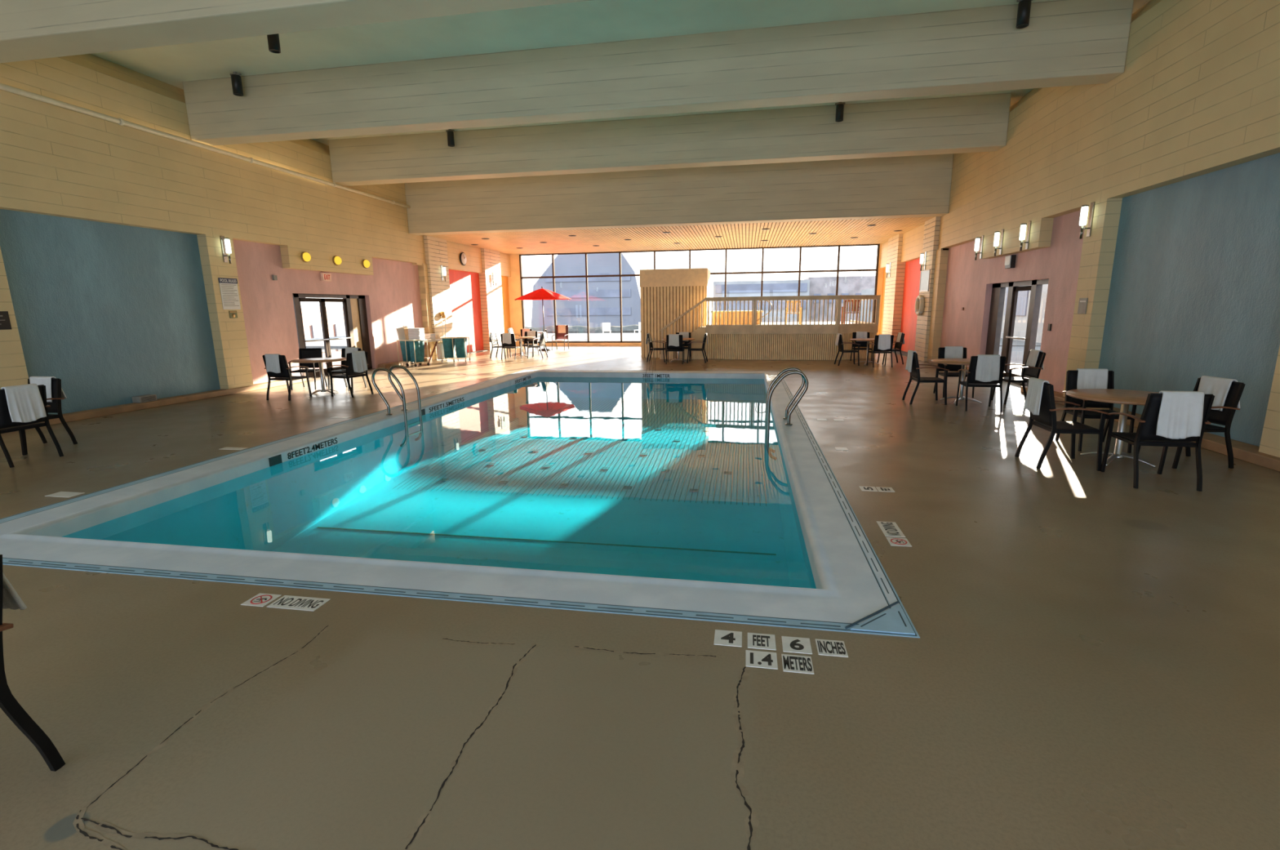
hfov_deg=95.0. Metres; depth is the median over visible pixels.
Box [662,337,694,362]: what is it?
round table
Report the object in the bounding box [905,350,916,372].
towel
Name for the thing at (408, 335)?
folded towel
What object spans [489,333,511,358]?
patio chair
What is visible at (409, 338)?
folded towel
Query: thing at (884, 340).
towel
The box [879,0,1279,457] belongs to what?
wall
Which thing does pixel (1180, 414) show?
towel
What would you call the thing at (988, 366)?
towel
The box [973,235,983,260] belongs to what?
wall sconce
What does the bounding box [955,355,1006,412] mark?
patio chair
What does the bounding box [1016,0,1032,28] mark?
ceiling spotlight
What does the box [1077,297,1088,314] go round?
wall plaque
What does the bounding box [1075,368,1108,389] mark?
towel
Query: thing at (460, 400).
depth lettering
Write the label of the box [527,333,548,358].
patio chair
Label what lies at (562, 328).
towel
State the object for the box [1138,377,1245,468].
patio chair
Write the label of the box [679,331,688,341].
towel
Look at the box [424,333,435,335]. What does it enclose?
folded towel
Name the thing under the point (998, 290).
door
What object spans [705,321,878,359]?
half wall
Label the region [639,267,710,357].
partition wall
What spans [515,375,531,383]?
depth lettering
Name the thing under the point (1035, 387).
towel
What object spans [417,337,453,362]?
table
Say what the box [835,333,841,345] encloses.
towel
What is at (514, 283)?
wall
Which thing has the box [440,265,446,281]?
wall sconce
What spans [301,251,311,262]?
globe lamp
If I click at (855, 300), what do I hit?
armchair
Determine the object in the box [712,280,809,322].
office building
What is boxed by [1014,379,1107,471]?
patio chair
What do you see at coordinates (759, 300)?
handrail
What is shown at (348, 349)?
towel
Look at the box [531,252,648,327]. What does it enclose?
building
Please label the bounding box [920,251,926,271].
wall sconce
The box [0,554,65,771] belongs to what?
patio chair
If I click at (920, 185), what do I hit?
ceiling beam
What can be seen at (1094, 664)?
floor
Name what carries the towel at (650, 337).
on the patio chair at (663, 348)
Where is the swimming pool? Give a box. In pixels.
[0,369,919,637]
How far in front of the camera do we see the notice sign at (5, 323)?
9.12 m
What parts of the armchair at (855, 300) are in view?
leg, leg, backrest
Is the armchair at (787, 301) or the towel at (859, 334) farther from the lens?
the armchair at (787, 301)
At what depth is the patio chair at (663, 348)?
19.62 m
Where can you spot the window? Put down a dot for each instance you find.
(621, 343)
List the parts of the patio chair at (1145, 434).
leg, rail, armrest, leg, seat, leg, cross rail, backrest, rail, leg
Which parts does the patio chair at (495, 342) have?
leg, backrest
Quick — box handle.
[440,311,445,337]
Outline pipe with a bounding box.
[0,83,410,208]
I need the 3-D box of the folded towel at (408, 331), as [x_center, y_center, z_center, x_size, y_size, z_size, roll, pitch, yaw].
[-7.333,-3.041,19.215,0.400,0.050,0.340,1,11,6]
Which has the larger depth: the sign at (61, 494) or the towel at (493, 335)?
the towel at (493, 335)
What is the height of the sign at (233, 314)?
0.160 m
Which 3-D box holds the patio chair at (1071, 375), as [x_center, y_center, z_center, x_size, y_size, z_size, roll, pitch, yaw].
[5.728,-0.186,7.356,0.594,0.939,0.635,2,12,12]
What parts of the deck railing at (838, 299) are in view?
post, rail, rail, post, post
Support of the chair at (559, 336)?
on the floor at (1094, 664)
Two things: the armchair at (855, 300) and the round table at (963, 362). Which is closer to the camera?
the round table at (963, 362)
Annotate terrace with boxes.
[305,332,1040,349]
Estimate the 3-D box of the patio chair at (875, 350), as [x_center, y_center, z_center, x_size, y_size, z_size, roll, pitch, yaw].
[7.122,-2.200,17.368,0.594,0.939,0.635,0,11,4]
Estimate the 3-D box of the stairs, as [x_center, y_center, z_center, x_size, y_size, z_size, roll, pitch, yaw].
[1.559,-3.424,20.784,1.670,2.129,0.560,1,11,10]
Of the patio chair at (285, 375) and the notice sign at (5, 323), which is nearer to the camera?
the notice sign at (5, 323)
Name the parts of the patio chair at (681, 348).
leg, backrest, leg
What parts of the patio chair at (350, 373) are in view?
leg, armrest, rail, seat, leg, leg, backrest, cross rail, leg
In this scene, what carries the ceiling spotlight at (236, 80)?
attached to the ceiling at (593, 21)
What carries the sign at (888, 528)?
on the floor at (1094, 664)
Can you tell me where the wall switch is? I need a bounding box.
[1047,323,1052,330]
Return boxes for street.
[998,346,1040,374]
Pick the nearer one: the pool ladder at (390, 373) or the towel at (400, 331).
the pool ladder at (390, 373)
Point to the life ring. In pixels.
(920, 299)
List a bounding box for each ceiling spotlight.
[230,71,243,96]
[266,33,280,53]
[445,128,454,146]
[835,102,845,121]
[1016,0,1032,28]
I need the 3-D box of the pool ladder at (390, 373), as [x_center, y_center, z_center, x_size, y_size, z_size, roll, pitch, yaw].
[-4.334,-0.350,10.503,0.600,1.406,0.588,1,11,10]
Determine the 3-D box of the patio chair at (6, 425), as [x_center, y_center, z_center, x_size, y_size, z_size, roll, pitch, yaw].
[-7.814,-0.005,7.274,0.635,0.939,0.594,1,11,10]
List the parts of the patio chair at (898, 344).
leg, backrest, leg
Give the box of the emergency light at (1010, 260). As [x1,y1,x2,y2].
[1004,254,1016,268]
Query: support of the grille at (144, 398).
attached to the air vent at (147, 397)
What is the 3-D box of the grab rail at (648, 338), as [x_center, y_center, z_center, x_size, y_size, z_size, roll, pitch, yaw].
[0.295,-1.808,16.516,0.184,1.277,0.766,1,11,10]
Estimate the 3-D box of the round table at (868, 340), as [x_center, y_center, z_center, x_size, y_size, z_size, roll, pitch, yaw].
[7.058,-2.274,18.157,1.100,0.765,1.100,-3,12,-12]
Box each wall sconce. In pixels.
[219,235,231,263]
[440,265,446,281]
[492,271,497,285]
[885,262,891,277]
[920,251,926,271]
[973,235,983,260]
[993,228,1004,256]
[1018,220,1031,251]
[1079,201,1094,239]
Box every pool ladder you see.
[371,364,422,446]
[764,367,808,460]
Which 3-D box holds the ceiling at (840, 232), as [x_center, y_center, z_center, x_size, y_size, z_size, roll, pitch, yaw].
[1.389,-7.470,23.159,17.690,0.300,8.900,1,11,10]
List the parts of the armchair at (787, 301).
backrest, leg, leg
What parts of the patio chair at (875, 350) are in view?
leg, leg, seat, backrest, leg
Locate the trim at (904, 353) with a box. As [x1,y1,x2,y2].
[455,350,907,356]
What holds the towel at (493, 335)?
on the patio chair at (495, 342)
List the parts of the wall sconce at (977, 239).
lamp shade, stem, plate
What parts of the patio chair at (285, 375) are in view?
leg, backrest, cross rail, leg, seat, leg, armrest, rail, leg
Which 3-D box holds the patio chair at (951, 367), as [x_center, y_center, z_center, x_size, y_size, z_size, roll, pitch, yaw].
[6.259,-1.048,11.645,0.594,0.939,0.635,1,11,10]
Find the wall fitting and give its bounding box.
[440,311,446,318]
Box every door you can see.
[292,293,372,378]
[985,278,1048,386]
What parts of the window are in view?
sill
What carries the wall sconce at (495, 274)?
attached to the wall at (112, 263)
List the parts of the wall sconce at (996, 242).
lamp shade, stem, plate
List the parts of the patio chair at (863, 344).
leg, backrest, cross rail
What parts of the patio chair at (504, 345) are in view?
leg, backrest, leg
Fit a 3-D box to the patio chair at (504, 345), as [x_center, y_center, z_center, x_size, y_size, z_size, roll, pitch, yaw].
[-4.760,-2.903,21.621,0.594,0.939,0.635,1,11,10]
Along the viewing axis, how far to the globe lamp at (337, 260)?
16.37 m
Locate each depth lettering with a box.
[287,437,337,458]
[429,396,464,412]
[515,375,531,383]
[642,373,670,377]
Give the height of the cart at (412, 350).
0.851 m
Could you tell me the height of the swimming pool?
1.284 m
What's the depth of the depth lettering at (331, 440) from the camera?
8.28 m
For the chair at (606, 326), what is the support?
on the terrace
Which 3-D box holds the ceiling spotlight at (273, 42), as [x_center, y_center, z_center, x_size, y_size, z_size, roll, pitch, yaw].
[-6.006,-6.338,9.598,0.169,0.400,0.196,-10,15,-40]
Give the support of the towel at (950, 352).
on the patio chair at (951, 367)
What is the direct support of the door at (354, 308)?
in the wall at (112, 263)
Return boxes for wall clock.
[459,252,466,265]
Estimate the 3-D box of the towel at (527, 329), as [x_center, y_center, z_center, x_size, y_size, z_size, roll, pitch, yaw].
[-5.022,-4.027,25.904,0.355,0.453,0.149,0,11,5]
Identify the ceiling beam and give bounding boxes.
[0,0,591,62]
[182,0,1133,146]
[328,93,1011,186]
[404,153,953,235]
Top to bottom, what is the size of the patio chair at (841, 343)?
0.939 m
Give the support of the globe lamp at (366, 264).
attached to the wall at (112, 263)
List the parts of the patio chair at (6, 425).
leg, leg, seat, backrest, cross rail, leg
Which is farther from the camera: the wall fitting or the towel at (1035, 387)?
the wall fitting
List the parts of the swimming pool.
anchor plate, anchor plate, anchor plate, anchor plate, anchor plate, anchor plate, anchor plate, anchor plate, anchor plate, anchor plate, corner plate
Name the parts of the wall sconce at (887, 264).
lamp shade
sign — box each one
[0,311,11,329]
[44,491,84,497]
[217,277,240,309]
[220,447,248,449]
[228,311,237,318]
[240,592,330,610]
[320,272,331,281]
[876,520,911,546]
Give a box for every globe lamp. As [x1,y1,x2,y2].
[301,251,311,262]
[333,255,342,265]
[362,259,369,268]
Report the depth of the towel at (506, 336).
21.27 m
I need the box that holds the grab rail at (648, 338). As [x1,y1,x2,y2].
[645,337,655,384]
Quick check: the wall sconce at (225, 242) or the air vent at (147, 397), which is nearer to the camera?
the air vent at (147, 397)
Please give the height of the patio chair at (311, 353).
0.939 m
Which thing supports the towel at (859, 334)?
on the patio chair at (863, 344)
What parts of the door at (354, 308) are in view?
panel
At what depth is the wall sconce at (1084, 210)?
9.92 m
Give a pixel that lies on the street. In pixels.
(1017, 352)
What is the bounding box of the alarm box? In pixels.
[271,275,277,279]
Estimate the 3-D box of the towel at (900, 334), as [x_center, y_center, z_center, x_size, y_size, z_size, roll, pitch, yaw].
[8.059,-2.674,18.110,0.170,0.369,0.316,1,11,6]
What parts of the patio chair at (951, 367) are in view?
leg, leg, backrest, seat, cross rail, leg, leg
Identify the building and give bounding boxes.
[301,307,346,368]
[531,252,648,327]
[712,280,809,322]
[804,275,875,321]
[860,284,1048,342]
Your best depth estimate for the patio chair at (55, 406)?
8.10 m
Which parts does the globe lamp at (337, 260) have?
globe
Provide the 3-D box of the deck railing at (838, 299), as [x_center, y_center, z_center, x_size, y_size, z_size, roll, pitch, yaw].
[6.692,-4.112,21.074,8.214,1.002,3.868,-8,14,-34]
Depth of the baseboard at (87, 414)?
11.75 m
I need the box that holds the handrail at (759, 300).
[756,300,772,320]
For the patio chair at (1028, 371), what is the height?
0.939 m
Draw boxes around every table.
[291,357,346,395]
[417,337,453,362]
[515,336,535,357]
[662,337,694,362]
[849,337,879,364]
[930,358,982,404]
[1066,388,1159,467]
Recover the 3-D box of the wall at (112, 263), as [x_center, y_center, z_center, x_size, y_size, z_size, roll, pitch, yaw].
[-9.379,-3.995,13.269,0.710,6.450,32.900,1,11,10]
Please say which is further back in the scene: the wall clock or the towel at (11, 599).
the wall clock
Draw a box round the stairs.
[659,297,706,359]
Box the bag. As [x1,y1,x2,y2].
[404,328,408,339]
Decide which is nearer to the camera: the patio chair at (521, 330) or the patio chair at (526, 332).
the patio chair at (526, 332)
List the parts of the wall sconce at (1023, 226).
lamp shade, stem, plate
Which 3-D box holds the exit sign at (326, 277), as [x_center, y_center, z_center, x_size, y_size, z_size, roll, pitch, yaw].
[-8.753,-4.121,16.343,0.072,0.220,0.340,1,11,10]
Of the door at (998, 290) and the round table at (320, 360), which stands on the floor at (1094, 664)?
the round table at (320, 360)
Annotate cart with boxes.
[396,339,429,366]
[440,337,470,362]
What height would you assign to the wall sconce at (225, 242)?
0.590 m
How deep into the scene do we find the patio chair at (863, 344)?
19.02 m
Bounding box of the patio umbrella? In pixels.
[515,286,570,351]
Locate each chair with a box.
[0,384,63,467]
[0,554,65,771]
[22,377,77,453]
[262,355,311,400]
[287,347,327,390]
[324,348,367,391]
[327,351,373,397]
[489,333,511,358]
[500,333,521,359]
[507,328,524,349]
[519,331,539,356]
[520,328,537,349]
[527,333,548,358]
[551,324,568,350]
[602,322,610,337]
[634,322,640,337]
[647,333,666,362]
[665,334,684,364]
[673,332,691,359]
[686,333,707,363]
[834,334,860,365]
[850,332,873,362]
[866,334,893,367]
[877,333,904,364]
[902,351,949,404]
[933,347,974,397]
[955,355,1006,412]
[991,351,1045,404]
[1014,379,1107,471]
[1054,369,1137,453]
[1100,393,1214,491]
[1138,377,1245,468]
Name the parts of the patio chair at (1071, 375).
leg, rail, leg, rail, backrest, seat, leg, cross rail, leg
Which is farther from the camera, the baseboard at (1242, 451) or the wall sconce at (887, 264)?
the wall sconce at (887, 264)
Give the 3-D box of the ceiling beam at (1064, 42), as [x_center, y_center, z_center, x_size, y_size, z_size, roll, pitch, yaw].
[-0.826,-6.320,10.727,17.086,1.200,0.480,1,11,10]
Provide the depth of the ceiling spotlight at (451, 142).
15.21 m
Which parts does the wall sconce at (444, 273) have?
plate, lamp shade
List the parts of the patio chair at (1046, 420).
leg, cross rail, backrest, leg, seat, armrest, leg, rail, armrest, leg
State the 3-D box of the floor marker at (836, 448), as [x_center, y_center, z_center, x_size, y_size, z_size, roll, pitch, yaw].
[2.568,0.313,7.473,0.150,0.023,0.150,1,11,10]
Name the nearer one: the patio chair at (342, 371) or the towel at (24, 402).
the towel at (24, 402)
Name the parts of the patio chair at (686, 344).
backrest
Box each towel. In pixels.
[0,383,46,422]
[2,572,26,609]
[29,376,66,402]
[264,353,280,373]
[345,346,359,360]
[350,351,367,372]
[395,325,407,341]
[408,328,424,329]
[408,329,424,331]
[408,331,424,333]
[408,333,424,334]
[408,334,424,336]
[408,336,424,337]
[408,337,425,339]
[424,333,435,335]
[488,332,496,342]
[502,333,511,343]
[522,328,529,336]
[527,330,535,338]
[542,331,547,342]
[557,324,565,333]
[645,333,651,344]
[668,333,679,346]
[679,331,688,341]
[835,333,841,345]
[856,331,866,341]
[877,333,890,350]
[896,332,904,344]
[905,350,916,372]
[944,346,963,358]
[975,354,999,382]
[1023,377,1049,414]
[1026,349,1044,369]
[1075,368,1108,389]
[1155,391,1204,439]
[1197,375,1239,410]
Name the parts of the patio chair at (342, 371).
leg, seat, leg, backrest, leg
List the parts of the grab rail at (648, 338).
rail, rail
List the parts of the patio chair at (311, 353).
leg, leg, cross rail, seat, backrest, rail, leg, leg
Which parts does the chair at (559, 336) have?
seat, backrest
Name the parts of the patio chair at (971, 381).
leg, armrest, leg, seat, cross rail, backrest, leg, leg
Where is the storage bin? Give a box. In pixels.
[435,342,444,359]
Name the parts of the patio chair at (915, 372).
leg, backrest, leg, seat, armrest, rail, armrest, leg, leg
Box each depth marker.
[713,629,813,674]
[815,638,848,657]
[858,485,895,492]
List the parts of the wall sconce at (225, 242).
plate, lamp shade, stem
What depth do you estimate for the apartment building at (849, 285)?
78.72 m
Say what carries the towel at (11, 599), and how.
on the patio chair at (9, 704)
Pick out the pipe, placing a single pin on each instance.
(119, 121)
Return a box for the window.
[519,243,879,346]
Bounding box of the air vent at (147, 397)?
[131,394,157,403]
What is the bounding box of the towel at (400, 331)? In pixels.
[395,325,407,341]
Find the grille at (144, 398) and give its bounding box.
[141,395,155,401]
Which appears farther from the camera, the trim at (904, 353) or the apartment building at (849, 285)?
the apartment building at (849, 285)
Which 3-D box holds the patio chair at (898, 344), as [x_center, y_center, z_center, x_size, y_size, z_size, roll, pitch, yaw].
[7.787,-2.366,18.163,0.635,0.939,0.594,1,11,6]
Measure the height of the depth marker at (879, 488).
0.024 m
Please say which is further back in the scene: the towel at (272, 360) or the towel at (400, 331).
the towel at (400, 331)
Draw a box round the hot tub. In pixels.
[710,310,763,324]
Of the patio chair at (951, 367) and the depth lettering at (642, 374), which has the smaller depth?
the patio chair at (951, 367)
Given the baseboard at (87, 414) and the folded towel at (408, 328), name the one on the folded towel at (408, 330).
the folded towel at (408, 328)
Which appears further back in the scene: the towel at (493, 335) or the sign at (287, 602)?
the towel at (493, 335)
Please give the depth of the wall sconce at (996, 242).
13.37 m
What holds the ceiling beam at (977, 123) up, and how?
attached to the wall at (112, 263)
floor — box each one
[0,346,1279,849]
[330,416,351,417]
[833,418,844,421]
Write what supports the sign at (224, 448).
on the floor at (1094, 664)
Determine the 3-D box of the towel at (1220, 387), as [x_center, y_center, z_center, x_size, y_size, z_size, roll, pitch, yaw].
[6.443,-0.357,6.527,0.231,0.347,0.371,0,11,2]
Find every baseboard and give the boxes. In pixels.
[39,356,431,425]
[927,359,1279,471]
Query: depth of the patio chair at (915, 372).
10.69 m
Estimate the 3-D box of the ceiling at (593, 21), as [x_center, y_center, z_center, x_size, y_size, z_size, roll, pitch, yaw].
[-1.485,-6.205,6.995,18.490,0.250,24.400,1,11,10]
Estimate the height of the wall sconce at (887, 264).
0.590 m
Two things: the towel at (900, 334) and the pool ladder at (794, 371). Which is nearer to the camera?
the pool ladder at (794, 371)
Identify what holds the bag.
on the cart at (412, 350)
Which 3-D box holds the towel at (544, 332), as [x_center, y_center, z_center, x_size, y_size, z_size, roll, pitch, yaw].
[-3.579,-3.284,21.882,0.170,0.369,0.316,1,11,10]
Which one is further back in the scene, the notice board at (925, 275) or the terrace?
the terrace
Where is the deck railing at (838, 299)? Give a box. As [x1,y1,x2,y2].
[705,294,880,326]
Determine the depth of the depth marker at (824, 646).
3.12 m
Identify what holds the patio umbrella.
on the floor at (1094, 664)
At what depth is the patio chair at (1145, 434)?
5.70 m
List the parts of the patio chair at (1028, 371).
leg, leg, seat, rail, leg, armrest, backrest, leg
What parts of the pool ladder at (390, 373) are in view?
rail, rail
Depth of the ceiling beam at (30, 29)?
7.28 m
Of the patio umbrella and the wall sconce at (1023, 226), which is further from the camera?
the patio umbrella
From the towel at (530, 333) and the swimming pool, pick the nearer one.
the swimming pool
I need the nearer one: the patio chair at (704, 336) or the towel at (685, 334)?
the patio chair at (704, 336)
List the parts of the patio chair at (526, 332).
backrest, leg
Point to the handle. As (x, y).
(445, 311)
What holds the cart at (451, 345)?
on the floor at (1094, 664)
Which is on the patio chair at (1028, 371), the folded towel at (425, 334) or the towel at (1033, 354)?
the towel at (1033, 354)
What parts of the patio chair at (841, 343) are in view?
leg, leg, backrest, seat, rail, leg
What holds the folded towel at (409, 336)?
on the folded towel at (409, 338)
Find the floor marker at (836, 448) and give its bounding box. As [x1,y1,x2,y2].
[835,447,848,450]
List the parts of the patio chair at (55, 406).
leg, leg, backrest, seat, rail, leg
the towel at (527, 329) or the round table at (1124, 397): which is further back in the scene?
the towel at (527, 329)
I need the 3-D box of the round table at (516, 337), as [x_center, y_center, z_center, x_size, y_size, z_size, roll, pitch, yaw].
[-4.498,-2.946,22.234,1.100,0.765,1.100,-2,11,-7]
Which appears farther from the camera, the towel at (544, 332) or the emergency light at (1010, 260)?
the towel at (544, 332)
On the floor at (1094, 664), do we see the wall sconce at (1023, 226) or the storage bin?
the storage bin
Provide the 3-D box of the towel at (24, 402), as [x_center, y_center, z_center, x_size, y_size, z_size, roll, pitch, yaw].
[-7.548,-0.262,7.173,0.149,0.453,0.355,1,11,10]
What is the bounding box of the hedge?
[524,324,639,333]
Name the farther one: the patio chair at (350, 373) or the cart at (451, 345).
the cart at (451, 345)
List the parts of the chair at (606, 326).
backrest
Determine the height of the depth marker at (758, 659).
0.024 m
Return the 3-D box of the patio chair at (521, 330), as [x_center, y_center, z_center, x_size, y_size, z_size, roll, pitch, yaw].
[-4.994,-3.818,26.224,0.594,0.939,0.635,0,11,5]
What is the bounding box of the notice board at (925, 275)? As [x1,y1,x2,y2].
[919,269,930,292]
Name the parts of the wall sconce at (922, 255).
lamp shade, plate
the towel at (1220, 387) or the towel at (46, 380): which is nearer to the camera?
the towel at (1220, 387)
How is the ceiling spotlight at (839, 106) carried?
attached to the ceiling at (593, 21)
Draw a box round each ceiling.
[91,0,1150,146]
[425,216,935,254]
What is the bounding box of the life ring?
[915,294,924,315]
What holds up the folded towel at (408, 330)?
on the folded towel at (408, 331)
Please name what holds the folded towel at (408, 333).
on the folded towel at (408, 335)
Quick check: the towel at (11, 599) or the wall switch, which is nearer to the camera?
the towel at (11, 599)
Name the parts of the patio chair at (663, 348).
leg, leg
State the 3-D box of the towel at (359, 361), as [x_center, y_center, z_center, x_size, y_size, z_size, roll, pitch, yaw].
[-6.026,-1.351,12.543,0.149,0.453,0.355,4,12,22]
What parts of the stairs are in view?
newel post, handrail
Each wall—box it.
[0,53,511,414]
[507,244,884,346]
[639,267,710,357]
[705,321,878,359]
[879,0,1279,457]
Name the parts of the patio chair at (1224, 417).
leg, leg, rail, seat, rail, backrest, rail, armrest, leg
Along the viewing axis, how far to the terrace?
35.99 m
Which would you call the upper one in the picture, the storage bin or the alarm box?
the alarm box
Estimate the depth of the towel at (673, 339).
18.76 m
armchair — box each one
[785,300,801,324]
[840,299,860,324]
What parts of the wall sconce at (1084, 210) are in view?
lamp shade, stem, plate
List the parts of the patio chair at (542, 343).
leg, backrest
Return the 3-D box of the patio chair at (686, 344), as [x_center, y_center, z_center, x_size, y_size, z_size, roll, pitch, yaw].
[1.475,-2.707,20.255,0.594,0.939,0.635,1,11,10]
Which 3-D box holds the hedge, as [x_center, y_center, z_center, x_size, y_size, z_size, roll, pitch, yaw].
[3.852,-7.132,44.007,32.016,0.825,1.248,1,11,10]
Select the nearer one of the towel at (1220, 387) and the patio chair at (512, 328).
the towel at (1220, 387)
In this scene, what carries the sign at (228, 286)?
attached to the wall at (112, 263)

